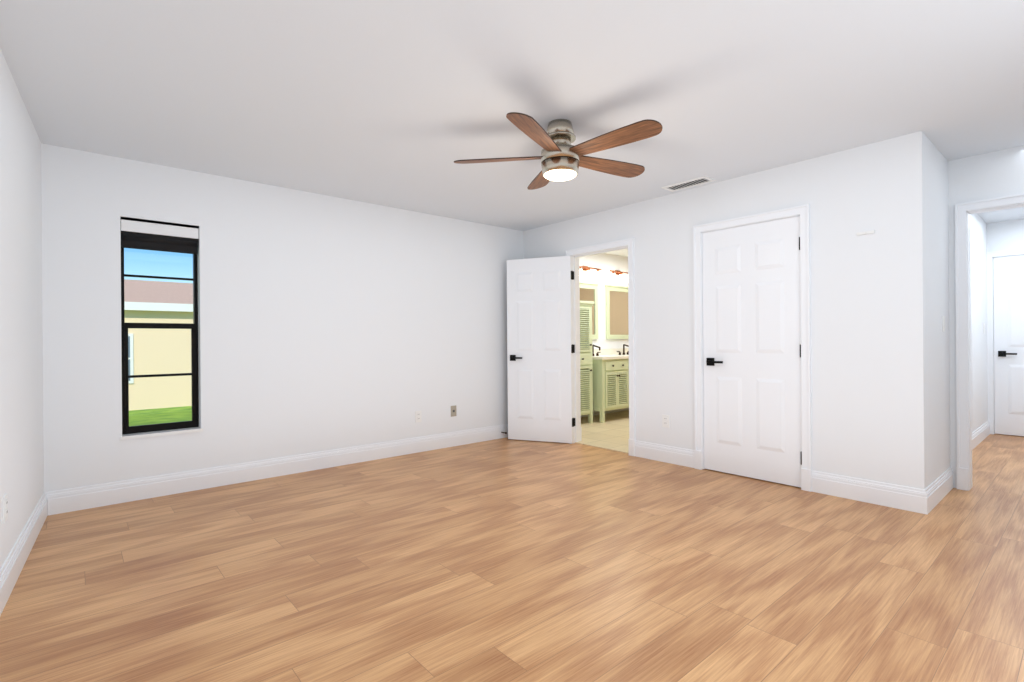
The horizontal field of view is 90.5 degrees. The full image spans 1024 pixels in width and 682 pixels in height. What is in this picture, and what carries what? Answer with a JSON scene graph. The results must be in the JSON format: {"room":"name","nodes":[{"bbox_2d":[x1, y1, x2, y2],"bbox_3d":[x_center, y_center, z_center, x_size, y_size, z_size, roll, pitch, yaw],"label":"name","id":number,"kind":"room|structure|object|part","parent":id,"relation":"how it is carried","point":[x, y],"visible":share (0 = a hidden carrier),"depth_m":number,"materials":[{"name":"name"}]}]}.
{"room":"empty bedroom","nodes":[
{"label":"empty bedroom","id":0,"kind":"room"},
{"bbox_2d":[0,49,43,569],"bbox_3d":[-1.602,-0.087,1.172,0.250,2.440,5.590,0,0,-37],"label":"wall","id":1,"kind":"structure","parent":0,"point":[21,412],"depth_m":2.61,"materials":[{"name":"white paint"}]},
{"bbox_2d":[3,494,7,522],"bbox_3d":[-2.265,0.748,2.270,0.008,0.114,0.070,0,0,-37],"label":"electrical outlet","id":2,"kind":"object","parent":1,"relation":"attached to","point":[5,508],"visible":0.98,"depth_m":2.26,"materials":[{"name":"white plastic"}]},
{"bbox_2d":[0,492,47,615],"bbox_3d":[-1.459,1.056,1.216,0.017,0.151,5.300,0,0,-37],"label":"baseboard","id":3,"kind":"structure","parent":1,"relation":"attached to","point":[13,565],"depth_m":2.52,"materials":[{"name":"white paint"}]},
{"bbox_2d":[41,143,523,491],"bbox_3d":[-1.619,-0.087,4.713,4.730,2.440,0.200,0,0,-41],"label":"wall","id":4,"kind":"structure","parent":0,"point":[326,323],"depth_m":4.25,"materials":[{"name":"white paint"}]},
{"bbox_2d":[120,221,202,439],"bbox_3d":[-2.625,-0.093,3.797,0.506,1.582,0.152,0,0,-41],"label":"window","id":5,"kind":"structure","parent":4,"relation":"in","point":[158,433],"depth_m":3.81,"materials":[{"name":"white glass"}]},
{"bbox_2d":[120,217,198,253],"bbox_3d":[-2.619,-0.776,3.783,0.474,0.213,0.077,0,0,-41],"label":"roller blind","id":6,"kind":"object","parent":5,"relation":"attached to","point":[155,235],"visible":0.92,"depth_m":3.75,"materials":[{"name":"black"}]},
{"bbox_2d":[45,424,507,514],"bbox_3d":[-1.447,1.056,4.710,4.249,0.151,0.017,0,0,-41],"label":"baseboard","id":7,"kind":"structure","parent":4,"relation":"attached to","point":[87,497],"depth_m":4.09,"materials":[{"name":"white paint"}]},
{"bbox_2d":[415,411,421,422],"bbox_3d":[-0.950,0.767,5.147,0.070,0.114,0.008,0,0,-41],"label":"electrical outlet","id":8,"kind":"object","parent":4,"relation":"attached to","point":[418,417],"visible":1,"depth_m":5.14,"materials":[{"name":"white plastic"}]},
{"bbox_2d":[451,405,455,416],"bbox_3d":[-0.625,0.750,5.429,0.070,0.114,0.006,0,0,-41],"label":"jack","id":9,"kind":"object","parent":4,"relation":"attached to","point":[453,410],"visible":1,"depth_m":5.43,"materials":[{"name":"beige plastic"}]},
{"bbox_2d":[0,434,1023,681],"bbox_3d":[1.473,1.169,4.104,9.400,0.120,6.100,0,0,-41],"label":"floor","id":10,"kind":"structure","parent":0,"point":[508,560],"depth_m":2.38,"materials":[{"name":"brown wood"}]},
{"bbox_2d":[0,0,1023,256],"bbox_3d":[1.453,-1.381,4.104,9.400,0.100,6.100,0,0,-41],"label":"ceiling","id":11,"kind":"structure","parent":0,"point":[402,104],"depth_m":2.63,"materials":[{"name":"white paint"}]},
{"bbox_2d":[454,112,662,189],"bbox_3d":[0.332,-1.159,3.071,1.257,0.328,1.238,0,0,-41],"label":"fan","id":12,"kind":"object","parent":11,"relation":"hanging from","point":[561,157],"visible":1,"depth_m":2.99,"materials":[{"name":"brown wood"}]},
{"bbox_3d":[-0.076,-1.119,3.134,0.575,0.007,0.148,0,13,7],"label":"blade","id":13,"kind":"part","parent":12,"relation":"part of","materials":[{"name":"brown wood"}]},
{"bbox_3d":[0.135,-1.121,2.751,0.148,0.007,0.575,14,6,25],"label":"blade","id":14,"kind":"part","parent":12,"relation":"part of","materials":[{"name":"brown wood"}]},
{"label":"blade","id":15,"kind":"part","parent":12,"relation":"part of","materials":[{"name":"brown wood"}]},
{"bbox_3d":[0.620,-1.125,3.267,0.575,0.007,0.148,0,-13,-29],"label":"blade","id":16,"kind":"part","parent":12,"relation":"part of","materials":[{"name":"brown wood"}]},
{"bbox_3d":[0.565,-1.125,2.833,0.575,0.007,0.148,0,-13,43],"label":"blade","id":17,"kind":"part","parent":12,"relation":"part of","materials":[{"name":"brown wood"}]},
{"bbox_2d":[662,176,714,191],"bbox_3d":[1.489,-1.326,4.293,0.170,0.010,0.400,0,0,-41],"label":"ceiling vent","id":18,"kind":"object","parent":11,"relation":"in","point":[689,183],"visible":0.98,"depth_m":4.28,"materials":[{"name":"white plastic"}]},
{"bbox_2d":[575,410,628,453],"bbox_3d":[1.823,1.102,6.718,3.255,0.008,2.000,0,0,-41],"label":"tile floor","id":19,"kind":"structure","parent":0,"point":[611,432],"depth_m":6.12,"materials":[{"name":"beige tile"}]},
{"bbox_2d":[580,300,593,422],"bbox_3d":[0.801,0.287,6.826,0.490,1.637,0.430,0,0,-41],"label":"linen cabinet","id":20,"kind":"object","parent":19,"relation":"on","point":[586,377],"visible":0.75,"depth_m":6.75,"materials":[{"name":"green paint"}]},
{"bbox_2d":[593,356,628,422],"bbox_3d":[1.586,0.673,7.455,1.404,0.852,0.558,0,0,-41],"label":"bathroom vanity","id":21,"kind":"object","parent":19,"relation":"on","point":[610,379],"depth_m":6.93,"materials":[{"name":"green paint"}]},
{"bbox_2d":[592,356,615,359],"bbox_3d":[1.577,0.230,7.465,1.440,0.035,0.553,0,0,-41],"label":"countertop","id":22,"kind":"structure","parent":21,"relation":"on","point":[593,357],"depth_m":6.90,"materials":[{"name":"beige stone"}]},
{"bbox_2d":[579,253,628,416],"bbox_3d":[1.197,-0.109,7.573,3.270,2.440,0.100,0,0,-41],"label":"wall","id":23,"kind":"structure","parent":0,"point":[605,263],"depth_m":7.67,"materials":[{"name":"white paint"}]},
{"bbox_2d":[580,282,598,338],"bbox_3d":[1.033,-0.441,7.339,0.664,0.825,0.042,0,0,-41],"label":"mirror","id":24,"kind":"object","parent":23,"relation":"attached to","point":[588,291],"visible":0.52,"depth_m":7.48,"materials":[{"name":"green paint"}]},
{"bbox_2d":[579,266,601,277],"bbox_3d":[1.108,-1.011,7.354,0.540,0.165,0.124,0,0,-41],"label":"sconce","id":25,"kind":"object","parent":23,"relation":"attached to","point":[589,273],"visible":0.9,"depth_m":7.35,"materials":[{"name":"white glass"}]},
{"bbox_2d":[592,348,628,355],"bbox_3d":[1.402,0.166,7.666,1.440,0.095,0.020,0,0,-41],"label":"backsplash","id":26,"kind":"structure","parent":23,"relation":"attached to","point":[621,351],"depth_m":7.69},
{"bbox_2d":[605,284,628,338],"bbox_3d":[1.676,-0.446,7.895,0.664,0.825,0.042,0,0,-41],"label":"mirror","id":27,"kind":"object","parent":23,"relation":"attached to","point":[616,301],"visible":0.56,"depth_m":7.85,"materials":[{"name":"beige mirror"}]},
{"bbox_2d":[610,270,627,281],"bbox_3d":[1.684,-1.016,7.850,0.540,0.165,0.124,0,0,-41],"label":"sconce","id":28,"kind":"object","parent":23,"relation":"attached to","point":[615,273],"visible":0.69,"depth_m":7.81,"materials":[{"name":"white glass"}]},
{"bbox_2d":[523,131,928,489],"bbox_3d":[1.275,-0.110,4.889,0.120,2.440,4.265,0,0,-41],"label":"wall","id":29,"kind":"structure","parent":0,"point":[869,384],"depth_m":3.60,"materials":[{"name":"white paint"}]},
{"bbox_2d":[507,256,573,442],"bbox_3d":[0.305,0.095,5.636,0.757,2.030,0.139,0,0,21],"label":"door","id":30,"kind":"structure","parent":29,"relation":"in","point":[539,331],"depth_m":5.61,"materials":[{"name":"white paint"}]},
{"bbox_2d":[565,238,635,455],"bbox_3d":[0.944,0.059,5.273,0.174,2.107,0.888,0,0,-41],"label":"door frame","id":31,"kind":"structure","parent":29,"relation":"attached to","point":[628,243],"depth_m":5.29,"materials":[{"name":"white paint"}]},
{"bbox_2d":[635,440,693,467],"bbox_3d":[1.394,1.034,4.656,0.017,0.151,0.629,0,0,-41],"label":"baseboard","id":32,"kind":"structure","parent":29,"relation":"attached to","point":[663,453],"depth_m":4.64,"materials":[{"name":"white paint"}]},
{"bbox_2d":[662,414,668,427],"bbox_3d":[1.407,0.734,4.644,0.008,0.114,0.070,0,0,-41],"label":"electrical outlet","id":33,"kind":"object","parent":29,"relation":"attached to","point":[665,420],"visible":1,"depth_m":4.64,"materials":[{"name":"white plastic"}]},
{"bbox_2d":[702,216,801,486],"bbox_3d":[1.919,0.082,4.088,0.139,2.030,0.790,0,0,-41],"label":"closet door","id":34,"kind":"structure","parent":29,"relation":"in","point":[752,349],"depth_m":4.05,"materials":[{"name":"white paint"}]},
{"bbox_2d":[693,204,811,491],"bbox_3d":[1.944,0.051,4.115,0.174,2.107,0.921,0,0,-41],"label":"door frame","id":35,"kind":"structure","parent":29,"relation":"attached to","point":[803,211],"depth_m":3.86,"materials":[{"name":"white paint"}]},
{"bbox_2d":[857,230,874,234],"bbox_3d":[2.411,-0.738,3.460,0.020,0.018,0.100,0,0,-41],"label":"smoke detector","id":36,"kind":"object","parent":29,"relation":"attached to","point":[865,232],"visible":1,"depth_m":3.45,"materials":[{"name":"white plastic"}]},
{"bbox_2d":[811,471,924,513],"bbox_3d":[2.408,1.026,3.482,0.017,0.151,0.639,0,0,-41],"label":"baseboard","id":37,"kind":"structure","parent":29,"relation":"attached to","point":[874,492],"depth_m":3.44,"materials":[{"name":"white paint"}]},
{"bbox_2d":[926,137,949,484],"bbox_3d":[3.000,-0.124,3.640,0.860,2.440,0.120,0,0,-41],"label":"wall","id":38,"kind":"structure","parent":0,"point":[937,310],"depth_m":3.53,"materials":[{"name":"white paint"}]},
{"bbox_2d":[925,467,952,514],"bbox_3d":[2.956,1.021,3.504,0.877,0.151,0.017,0,0,-41],"label":"baseboard","id":39,"kind":"structure","parent":38,"relation":"attached to","point":[929,498],"depth_m":3.45,"materials":[{"name":"white paint"}]},
{"bbox_2d":[942,316,944,331],"bbox_3d":[3.110,-0.124,3.651,0.070,0.114,0.008,0,0,-41],"label":"light switch","id":40,"kind":"object","parent":38,"relation":"attached to","point":[943,323],"visible":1,"depth_m":3.63,"materials":[{"name":"white plastic"}]},
{"bbox_2d":[970,214,987,432],"bbox_3d":[4.418,-0.135,5.004,3.070,2.440,0.100,0,0,-41],"label":"wall","id":41,"kind":"structure","parent":0,"point":[978,238],"depth_m":5.48,"materials":[{"name":"white paint"}]},
{"bbox_2d":[972,421,989,449],"bbox_3d":[4.421,1.010,4.921,2.950,0.151,0.017,0,0,-41],"label":"baseboard","id":42,"kind":"structure","parent":41,"relation":"attached to","point":[982,432],"depth_m":5.41,"materials":[{"name":"white paint"}]},
{"bbox_2d":[948,145,1023,487],"bbox_3d":[3.755,-0.130,3.331,0.120,2.440,1.335,0,0,-41],"label":"wall","id":43,"kind":"structure","parent":0,"point":[999,173],"depth_m":3.72,"materials":[{"name":"white paint"}]},
{"bbox_2d":[955,193,1023,490],"bbox_3d":[3.655,0.038,3.449,0.174,2.107,0.948,0,0,-41],"label":"door frame","id":44,"kind":"structure","parent":43,"relation":"attached to","point":[964,211],"depth_m":3.74,"materials":[{"name":"white paint"}]},
{"bbox_2d":[987,219,1023,251],"bbox_3d":[6.041,-0.147,5.381,0.120,2.440,1.450,0,0,-41],"label":"wall","id":45,"kind":"structure","parent":0,"point":[1005,235],"depth_m":5.77,"materials":[{"name":"white paint"}]},
{"bbox_2d":[993,255,1023,435],"bbox_3d":[5.826,0.051,5.577,0.139,2.030,0.767,0,0,-41],"label":"hall door","id":46,"kind":"structure","parent":45,"relation":"in","point":[1008,280],"depth_m":5.76,"materials":[{"name":"white paint"}]},
{"label":"outside","id":47,"kind":"structure","parent":0,"visible":0},
{"bbox_2d":[129,406,191,425],"bbox_3d":[-6.163,1.544,14.485,90.000,0.050,90.000,0,0,-41],"label":"grass","id":48,"kind":"structure","parent":47,"point":[152,416],"depth_m":10.37,"materials":[{"name":"green plant"}]},
{"bbox_2d":[124,279,192,410],"bbox_3d":[-11.113,-0.118,14.847,19.400,3.350,9.400,0,0,-41],"label":"house","id":49,"kind":"structure","parent":48,"relation":"on","point":[163,289],"depth_m":11.62,"materials":[{"name":"beige paint"}]}
]}

